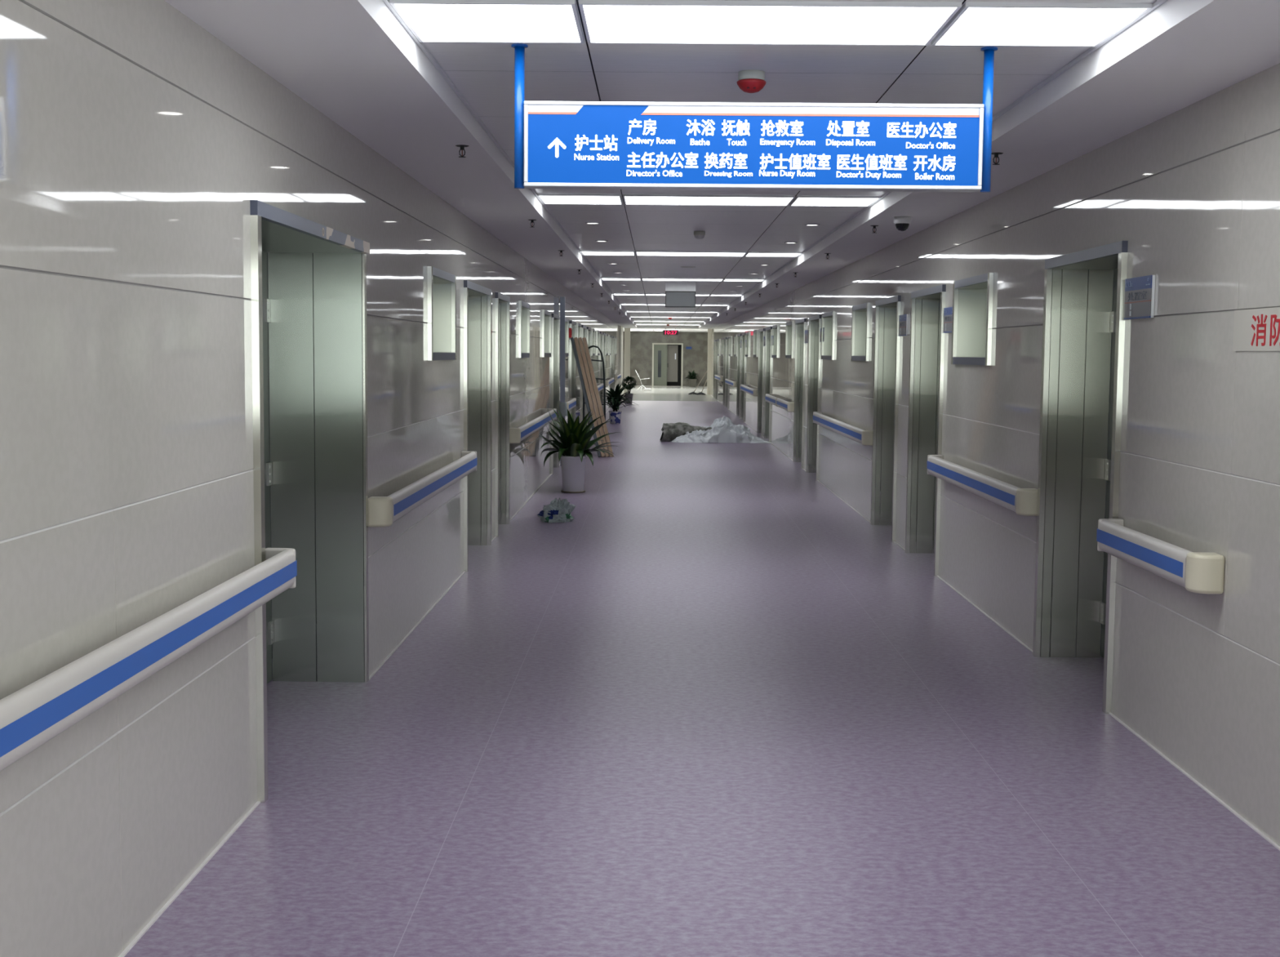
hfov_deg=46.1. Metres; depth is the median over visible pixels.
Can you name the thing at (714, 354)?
door
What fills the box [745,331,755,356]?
window
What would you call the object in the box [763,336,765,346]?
room sign
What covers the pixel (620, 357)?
trim
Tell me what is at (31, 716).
handrail
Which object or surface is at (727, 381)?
handrail
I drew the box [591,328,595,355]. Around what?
window
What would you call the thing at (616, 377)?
handrail
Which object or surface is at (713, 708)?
floor
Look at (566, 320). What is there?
window
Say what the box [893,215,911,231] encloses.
dome camera
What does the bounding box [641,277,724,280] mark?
recessed light
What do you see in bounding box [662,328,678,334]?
digital clock
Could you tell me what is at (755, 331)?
window
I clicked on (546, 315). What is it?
window
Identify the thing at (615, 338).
window
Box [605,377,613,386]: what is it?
handrail
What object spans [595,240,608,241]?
recessed light
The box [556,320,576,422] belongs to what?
door
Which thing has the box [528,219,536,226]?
sprinkler
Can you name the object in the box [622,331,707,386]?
wall
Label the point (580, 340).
wooden plank
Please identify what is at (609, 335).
window
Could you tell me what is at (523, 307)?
window
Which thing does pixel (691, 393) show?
mop
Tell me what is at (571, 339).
board
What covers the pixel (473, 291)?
door
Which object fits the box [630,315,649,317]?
recessed light
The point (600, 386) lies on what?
handrail
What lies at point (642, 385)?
wire stand
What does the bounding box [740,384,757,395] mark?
handrail
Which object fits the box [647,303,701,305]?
recessed light
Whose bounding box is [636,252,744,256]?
diffuser
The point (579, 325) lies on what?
window
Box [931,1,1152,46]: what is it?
recessed light
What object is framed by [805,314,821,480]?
door
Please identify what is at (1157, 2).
trim
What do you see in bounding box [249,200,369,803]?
door
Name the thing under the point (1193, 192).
wall
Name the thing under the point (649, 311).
recessed light
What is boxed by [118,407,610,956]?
baseboard
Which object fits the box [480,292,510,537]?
door
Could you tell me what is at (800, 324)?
door
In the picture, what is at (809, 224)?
recessed light
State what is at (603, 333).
door
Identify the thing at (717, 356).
door
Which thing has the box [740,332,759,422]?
door
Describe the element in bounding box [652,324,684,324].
recessed light
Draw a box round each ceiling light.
[644,293,665,295]
[695,293,710,295]
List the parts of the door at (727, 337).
architrave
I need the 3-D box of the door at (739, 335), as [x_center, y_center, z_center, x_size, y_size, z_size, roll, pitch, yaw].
[2.748,-2.665,39.062,0.396,2.152,1.360,1,5,1]
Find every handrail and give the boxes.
[0,547,297,771]
[368,450,477,527]
[509,408,556,443]
[566,397,576,410]
[593,382,604,391]
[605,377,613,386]
[614,373,621,380]
[714,374,723,381]
[724,378,737,386]
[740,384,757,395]
[764,393,777,405]
[776,397,794,411]
[813,411,872,445]
[926,454,1037,515]
[1096,518,1224,594]
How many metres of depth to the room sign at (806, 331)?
21.18 m
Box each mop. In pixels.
[688,370,707,394]
[696,379,706,395]
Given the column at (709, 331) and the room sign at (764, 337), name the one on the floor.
the column at (709, 331)
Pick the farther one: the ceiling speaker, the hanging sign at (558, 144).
the ceiling speaker
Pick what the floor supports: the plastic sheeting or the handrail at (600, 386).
the plastic sheeting
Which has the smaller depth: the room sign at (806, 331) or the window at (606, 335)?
the room sign at (806, 331)
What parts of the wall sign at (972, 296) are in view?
sill, pane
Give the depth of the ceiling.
6.17 m
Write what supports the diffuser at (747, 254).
attached to the recessed light at (788, 254)
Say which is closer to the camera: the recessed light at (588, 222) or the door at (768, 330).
the recessed light at (588, 222)
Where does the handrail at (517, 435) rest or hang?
attached to the wall at (136, 144)
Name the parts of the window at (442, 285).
sill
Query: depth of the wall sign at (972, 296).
10.55 m
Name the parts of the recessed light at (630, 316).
light frame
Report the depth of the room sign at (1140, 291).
6.50 m
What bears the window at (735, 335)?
in the wall at (1193, 192)
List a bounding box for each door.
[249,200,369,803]
[463,280,491,572]
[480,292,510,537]
[548,313,559,474]
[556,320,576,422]
[581,324,586,421]
[584,326,591,425]
[599,331,602,416]
[600,332,605,413]
[610,335,613,408]
[611,336,614,391]
[652,342,683,386]
[713,339,716,398]
[715,339,718,399]
[722,337,727,406]
[725,336,738,408]
[736,333,742,417]
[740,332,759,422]
[756,328,769,436]
[764,326,773,442]
[792,318,815,468]
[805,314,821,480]
[870,295,938,542]
[905,284,946,576]
[1032,240,1128,714]
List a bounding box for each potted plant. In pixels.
[539,405,619,493]
[600,383,635,423]
[622,375,637,403]
[684,370,700,386]
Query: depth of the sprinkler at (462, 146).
7.32 m
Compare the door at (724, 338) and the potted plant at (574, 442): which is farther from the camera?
the door at (724, 338)
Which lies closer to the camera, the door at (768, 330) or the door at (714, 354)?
the door at (768, 330)
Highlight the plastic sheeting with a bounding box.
[670,415,770,443]
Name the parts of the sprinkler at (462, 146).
frame and deflector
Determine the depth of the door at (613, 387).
48.02 m
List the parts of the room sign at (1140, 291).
grey panel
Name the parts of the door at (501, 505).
architrave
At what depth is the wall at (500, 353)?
57.93 m
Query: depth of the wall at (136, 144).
4.30 m
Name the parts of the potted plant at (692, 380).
pot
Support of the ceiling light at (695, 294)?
attached to the ceiling
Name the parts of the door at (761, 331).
architrave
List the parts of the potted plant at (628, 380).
pot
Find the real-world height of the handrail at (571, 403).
0.146 m
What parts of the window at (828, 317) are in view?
sill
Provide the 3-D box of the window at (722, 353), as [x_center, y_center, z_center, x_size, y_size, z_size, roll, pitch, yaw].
[2.804,-4.302,49.242,0.238,0.580,1.180,1,5,1]
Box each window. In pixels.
[426,266,456,359]
[500,300,529,357]
[542,309,551,356]
[553,317,568,356]
[573,322,582,354]
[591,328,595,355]
[596,329,599,355]
[604,333,608,355]
[606,334,610,355]
[614,337,617,355]
[717,338,719,355]
[720,337,724,355]
[728,335,735,355]
[733,334,738,355]
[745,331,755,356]
[752,329,758,356]
[771,324,778,357]
[785,320,800,358]
[821,311,835,359]
[851,302,884,360]
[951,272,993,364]
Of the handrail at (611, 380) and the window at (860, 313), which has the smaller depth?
the window at (860, 313)
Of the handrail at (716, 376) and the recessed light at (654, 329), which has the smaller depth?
the handrail at (716, 376)
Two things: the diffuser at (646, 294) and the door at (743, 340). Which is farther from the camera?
the door at (743, 340)
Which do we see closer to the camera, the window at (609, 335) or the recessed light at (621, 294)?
the recessed light at (621, 294)
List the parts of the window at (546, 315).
sill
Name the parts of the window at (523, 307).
frame, sill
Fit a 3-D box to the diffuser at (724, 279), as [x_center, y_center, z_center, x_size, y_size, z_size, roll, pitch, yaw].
[1.528,-2.935,22.246,0.557,0.006,0.576,1,5,1]
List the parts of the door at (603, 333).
architrave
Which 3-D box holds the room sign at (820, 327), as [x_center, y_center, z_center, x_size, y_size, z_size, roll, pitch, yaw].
[2.327,-1.837,19.226,0.016,0.180,0.380,1,5,1]
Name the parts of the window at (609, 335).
frame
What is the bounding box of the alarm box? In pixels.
[568,328,572,337]
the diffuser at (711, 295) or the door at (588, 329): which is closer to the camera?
the diffuser at (711, 295)
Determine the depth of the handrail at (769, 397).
26.52 m
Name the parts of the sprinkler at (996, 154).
frame and deflector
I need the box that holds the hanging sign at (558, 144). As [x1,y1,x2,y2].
[511,43,997,191]
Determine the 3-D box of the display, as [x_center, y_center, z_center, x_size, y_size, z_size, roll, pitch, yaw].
[0.624,-2.835,23.189,0.466,0.387,0.100,1,5,1]
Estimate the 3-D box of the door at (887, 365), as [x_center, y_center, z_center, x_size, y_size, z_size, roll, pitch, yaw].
[2.432,-0.569,13.801,0.396,2.152,1.360,1,5,1]
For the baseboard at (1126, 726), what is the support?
attached to the wall at (1193, 192)
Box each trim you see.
[382,0,637,325]
[618,325,622,395]
[623,328,630,393]
[698,0,1167,325]
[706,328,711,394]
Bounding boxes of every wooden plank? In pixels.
[573,337,605,457]
[577,337,609,457]
[582,337,613,457]
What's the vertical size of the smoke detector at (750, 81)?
0.080 m
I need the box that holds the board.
[570,337,600,457]
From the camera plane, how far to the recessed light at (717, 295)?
27.95 m
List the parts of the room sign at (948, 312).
grey panel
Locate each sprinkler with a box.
[455,144,469,157]
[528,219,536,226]
[870,225,878,232]
[991,151,1003,164]
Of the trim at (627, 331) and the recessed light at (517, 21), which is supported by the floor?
the trim at (627, 331)
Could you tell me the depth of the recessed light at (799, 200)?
10.71 m
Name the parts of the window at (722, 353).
frame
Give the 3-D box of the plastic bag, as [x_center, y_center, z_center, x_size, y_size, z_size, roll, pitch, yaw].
[-0.811,0.301,14.578,0.378,0.230,0.278,1,5,1]
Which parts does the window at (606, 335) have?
frame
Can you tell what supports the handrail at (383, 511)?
attached to the wall at (136, 144)
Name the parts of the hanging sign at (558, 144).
sign frame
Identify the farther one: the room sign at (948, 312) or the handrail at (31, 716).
the room sign at (948, 312)
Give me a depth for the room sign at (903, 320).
12.80 m
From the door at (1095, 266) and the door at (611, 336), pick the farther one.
the door at (611, 336)
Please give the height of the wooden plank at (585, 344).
1.924 m
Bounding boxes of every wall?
[0,0,619,956]
[500,353,501,394]
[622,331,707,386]
[711,62,1279,846]
[711,348,800,395]
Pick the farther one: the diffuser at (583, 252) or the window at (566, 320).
the window at (566, 320)
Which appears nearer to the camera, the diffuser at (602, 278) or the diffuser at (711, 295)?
the diffuser at (602, 278)
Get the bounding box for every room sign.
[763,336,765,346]
[804,329,808,342]
[819,327,824,342]
[898,314,907,336]
[942,306,952,333]
[1123,275,1155,319]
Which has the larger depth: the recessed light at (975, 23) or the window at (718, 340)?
the window at (718, 340)
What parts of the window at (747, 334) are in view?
frame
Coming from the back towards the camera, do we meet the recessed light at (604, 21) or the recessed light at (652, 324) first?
the recessed light at (652, 324)
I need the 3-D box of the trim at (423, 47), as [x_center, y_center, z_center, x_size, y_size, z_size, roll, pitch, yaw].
[-0.500,-3.450,28.220,0.013,0.013,63.200,1,5,1]
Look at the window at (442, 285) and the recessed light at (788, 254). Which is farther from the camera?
the recessed light at (788, 254)
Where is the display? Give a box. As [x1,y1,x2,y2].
[665,281,695,306]
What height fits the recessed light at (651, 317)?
0.014 m
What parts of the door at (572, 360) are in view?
architrave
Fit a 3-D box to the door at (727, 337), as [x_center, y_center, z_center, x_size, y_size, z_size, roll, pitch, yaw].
[2.828,-3.194,45.440,0.396,2.152,1.360,1,5,1]
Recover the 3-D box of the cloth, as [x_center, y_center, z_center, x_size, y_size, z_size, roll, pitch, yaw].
[1.037,-0.869,28.108,1.356,0.353,0.574,1,5,1]
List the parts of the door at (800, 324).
architrave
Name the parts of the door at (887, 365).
architrave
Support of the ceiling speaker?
attached to the ceiling
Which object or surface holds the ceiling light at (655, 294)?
attached to the ceiling
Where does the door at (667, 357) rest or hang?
in the wall at (695, 359)
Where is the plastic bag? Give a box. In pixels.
[537,497,575,522]
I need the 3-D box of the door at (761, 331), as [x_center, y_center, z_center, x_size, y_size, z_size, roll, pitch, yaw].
[2.643,-1.966,30.642,0.396,2.152,1.360,1,5,1]
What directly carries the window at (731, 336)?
in the wall at (1193, 192)
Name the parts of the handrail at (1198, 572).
rail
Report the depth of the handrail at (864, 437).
15.96 m
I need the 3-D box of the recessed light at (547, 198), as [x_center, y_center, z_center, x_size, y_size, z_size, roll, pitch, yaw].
[-0.419,-1.999,10.768,0.582,0.014,0.600,1,5,1]
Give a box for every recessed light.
[389,0,584,43]
[537,193,622,204]
[578,0,961,45]
[580,249,635,255]
[584,221,599,223]
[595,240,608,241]
[600,277,641,280]
[613,293,644,295]
[621,303,647,305]
[622,194,795,205]
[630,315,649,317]
[635,250,746,256]
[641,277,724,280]
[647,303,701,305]
[648,311,695,312]
[650,316,690,317]
[651,320,686,321]
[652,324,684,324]
[653,328,679,329]
[694,311,717,312]
[701,304,728,306]
[710,293,742,296]
[722,278,764,281]
[744,251,801,257]
[784,241,797,243]
[789,195,880,206]
[804,223,819,226]
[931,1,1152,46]
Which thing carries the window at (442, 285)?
in the wall at (136, 144)
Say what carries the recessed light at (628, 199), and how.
in the ceiling
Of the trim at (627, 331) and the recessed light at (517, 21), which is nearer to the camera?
the recessed light at (517, 21)
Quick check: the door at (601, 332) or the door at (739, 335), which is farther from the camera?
the door at (739, 335)
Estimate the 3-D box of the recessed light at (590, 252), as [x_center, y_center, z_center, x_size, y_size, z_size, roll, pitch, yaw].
[-0.347,-2.476,16.517,0.582,0.014,0.600,1,5,1]
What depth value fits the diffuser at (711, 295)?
27.97 m
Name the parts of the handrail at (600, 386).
rail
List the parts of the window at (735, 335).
frame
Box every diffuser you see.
[540,195,621,204]
[582,251,634,254]
[602,278,639,279]
[613,293,644,294]
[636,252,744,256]
[645,293,709,295]
[711,294,741,295]
[724,279,763,280]
[746,253,799,256]
[791,197,876,205]
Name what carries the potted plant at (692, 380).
on the floor
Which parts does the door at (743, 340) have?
architrave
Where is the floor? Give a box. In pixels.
[124,386,1279,956]
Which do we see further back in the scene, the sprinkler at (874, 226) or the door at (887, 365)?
the door at (887, 365)
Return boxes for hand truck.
[582,345,608,444]
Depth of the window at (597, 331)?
35.76 m
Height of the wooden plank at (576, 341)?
1.925 m
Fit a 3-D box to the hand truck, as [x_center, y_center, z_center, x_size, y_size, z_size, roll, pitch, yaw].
[-0.805,-1.467,26.561,0.504,1.770,0.399,1,5,1]
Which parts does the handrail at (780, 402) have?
rail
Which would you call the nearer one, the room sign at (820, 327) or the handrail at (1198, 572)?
the handrail at (1198, 572)
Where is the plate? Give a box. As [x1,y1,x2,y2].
[1232,306,1279,351]
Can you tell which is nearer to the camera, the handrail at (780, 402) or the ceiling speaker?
the ceiling speaker
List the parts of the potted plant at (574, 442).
pot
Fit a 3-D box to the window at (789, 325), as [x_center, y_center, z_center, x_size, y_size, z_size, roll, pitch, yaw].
[2.488,-2.206,23.981,0.238,0.580,1.180,1,5,1]
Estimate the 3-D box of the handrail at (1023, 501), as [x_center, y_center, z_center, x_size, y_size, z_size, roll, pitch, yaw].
[2.148,0.015,9.638,0.116,0.146,2.860,1,5,1]
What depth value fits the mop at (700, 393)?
60.08 m
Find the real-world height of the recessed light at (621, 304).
0.014 m
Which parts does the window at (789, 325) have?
frame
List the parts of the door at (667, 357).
vision pane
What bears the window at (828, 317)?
in the wall at (1193, 192)
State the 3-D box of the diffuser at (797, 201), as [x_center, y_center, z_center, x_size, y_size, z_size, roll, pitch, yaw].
[1.384,-1.981,10.747,0.557,0.006,0.576,1,5,1]
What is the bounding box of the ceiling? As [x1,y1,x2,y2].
[164,0,1279,332]
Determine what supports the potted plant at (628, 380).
on the floor
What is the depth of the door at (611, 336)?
46.03 m
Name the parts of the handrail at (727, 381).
rail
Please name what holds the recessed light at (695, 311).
in the ceiling
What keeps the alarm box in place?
attached to the wall at (136, 144)
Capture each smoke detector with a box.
[693,231,705,239]
[737,69,765,93]
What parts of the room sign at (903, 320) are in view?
grey panel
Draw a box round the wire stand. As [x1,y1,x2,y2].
[635,369,651,391]
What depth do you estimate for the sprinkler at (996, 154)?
7.42 m
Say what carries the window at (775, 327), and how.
in the wall at (1193, 192)
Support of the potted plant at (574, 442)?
on the floor
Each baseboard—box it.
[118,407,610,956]
[711,395,1279,850]
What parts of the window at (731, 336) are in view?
frame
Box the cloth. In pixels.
[660,422,711,441]
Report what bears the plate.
attached to the wall at (1193, 192)
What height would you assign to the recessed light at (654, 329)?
0.025 m
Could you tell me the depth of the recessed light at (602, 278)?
22.19 m
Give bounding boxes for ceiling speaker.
[680,266,694,267]
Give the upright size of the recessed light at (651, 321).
0.014 m
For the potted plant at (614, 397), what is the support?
on the floor
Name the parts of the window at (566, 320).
frame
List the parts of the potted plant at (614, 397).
pot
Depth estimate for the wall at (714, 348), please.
59.79 m
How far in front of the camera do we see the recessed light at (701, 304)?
33.64 m
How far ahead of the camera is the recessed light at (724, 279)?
22.14 m
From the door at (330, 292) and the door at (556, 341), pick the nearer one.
the door at (330, 292)
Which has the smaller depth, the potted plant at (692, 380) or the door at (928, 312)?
the door at (928, 312)
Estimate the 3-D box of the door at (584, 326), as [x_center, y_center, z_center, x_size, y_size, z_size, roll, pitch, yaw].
[-1.252,-1.835,28.639,0.396,2.152,1.350,1,5,1]
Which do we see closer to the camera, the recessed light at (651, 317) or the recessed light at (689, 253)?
the recessed light at (689, 253)
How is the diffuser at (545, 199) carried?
attached to the recessed light at (547, 198)
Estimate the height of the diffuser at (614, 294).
0.006 m
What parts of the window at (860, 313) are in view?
sill, frame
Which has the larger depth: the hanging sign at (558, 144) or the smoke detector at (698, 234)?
the smoke detector at (698, 234)
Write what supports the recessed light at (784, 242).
in the ceiling

